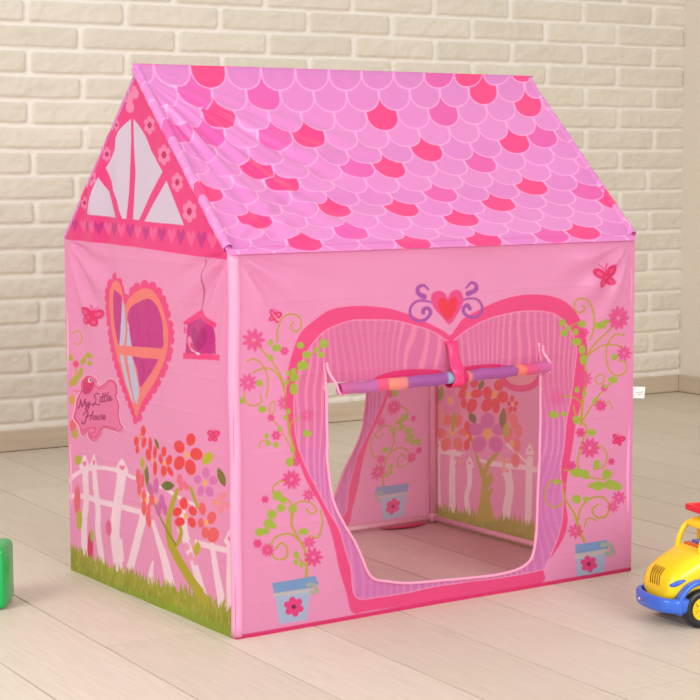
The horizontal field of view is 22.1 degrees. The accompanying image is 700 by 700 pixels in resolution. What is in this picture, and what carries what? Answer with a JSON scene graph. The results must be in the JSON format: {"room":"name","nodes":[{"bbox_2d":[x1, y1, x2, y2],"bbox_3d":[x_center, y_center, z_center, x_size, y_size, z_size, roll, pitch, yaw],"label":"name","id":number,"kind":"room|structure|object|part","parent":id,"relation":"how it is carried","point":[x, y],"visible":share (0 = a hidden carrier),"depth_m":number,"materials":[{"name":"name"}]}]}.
{"room":"children's room","nodes":[
{"label":"children's room","id":0,"kind":"room"},
{"bbox_2d":[0,0,685,430],"bbox_3d":[-1.175,-0.779,5.119,5.593,2.193,0.291,-4,7,-34],"label":"wall","id":1,"kind":"structure","parent":0,"point":[610,71],"depth_m":5.72,"materials":[{"name":"brick"}]},
{"bbox_2d":[0,374,679,451],"bbox_3d":[-1.170,0.279,5.226,5.600,0.063,0.018,-4,7,-31],"label":"baseboard","id":2,"kind":"structure","parent":1,"relation":"attached to","point":[57,436],"depth_m":5.41,"materials":[{"name":"beige wood"}]},
{"bbox_2d":[0,391,699,699],"bbox_3d":[0.159,0.612,2.275,6.761,0.004,6.856,-4,7,-34],"label":"floor","id":3,"kind":"structure","parent":0,"point":[66,634],"depth_m":3.25,"materials":[{"name":"brown wood"}]},
{"bbox_2d":[0,538,13,608],"bbox_3d":[-0.705,0.430,3.458,0.101,0.122,0.101,0,6,0],"label":"block","id":4,"kind":"object","parent":3,"relation":"on","point":[6,545],"visible":1,"depth_m":3.43,"materials":[{"name":"green plastic"}]},
{"bbox_3d":[-0.705,0.430,3.458,0.101,0.080,0.101,0,6,0],"label":"raised panel","id":5,"kind":"part","parent":4,"relation":"part of","materials":[{"name":"green plastic"}]},
{"bbox_2d":[64,63,644,639],"bbox_3d":[0.014,-0.054,3.690,1.012,1.032,0.738,-4,7,-34],"label":"tent","id":6,"kind":"object","parent":3,"relation":"on","point":[241,243],"visible":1,"depth_m":3.45,"materials":[{"name":"fabric"}]},
{"bbox_3d":[-0.095,-0.410,3.803,0.958,0.346,0.350,-4,7,-34],"label":"roof panel","id":7,"kind":"part","parent":6,"relation":"part of","materials":[{"name":"pink fabric"}]},
{"bbox_3d":[0.087,-0.380,3.507,0.958,0.346,0.350,-4,7,-34],"label":"roof panel","id":8,"kind":"part","parent":6,"relation":"part of","materials":[{"name":"pink fabric"}]},
{"bbox_2d":[636,502,699,627],"bbox_3d":[0.697,0.394,3.344,0.336,0.207,0.141,-2,6,-20],"label":"toy truck","id":9,"kind":"object","parent":3,"relation":"on","point":[671,584],"visible":1,"depth_m":3.27,"materials":[{"name":"yellow plastic"}]},
{"bbox_3d":[0.663,0.360,3.329,0.030,0.010,0.070,-2,6,-20],"label":"seat","id":10,"kind":"part","parent":9,"relation":"part of","materials":[{"name":"blue plastic"}]},
{"bbox_2d":[679,0,699,376],"bbox_3d":[2.684,-0.710,4.254,0.100,2.200,5.500,-4,7,-31],"label":"wall","id":11,"kind":"structure","parent":0,"point":[689,312],"depth_m":6.56,"materials":[{"name":"beige paint"}]},
{"bbox_2d":[678,375,699,394],"bbox_3d":[2.618,0.351,4.368,0.016,0.063,5.382,-4,7,-31],"label":"baseboard","id":12,"kind":"structure","parent":11,"relation":"attached to","point":[687,384],"depth_m":6.60,"materials":[{"name":"beige wood"}]}
]}

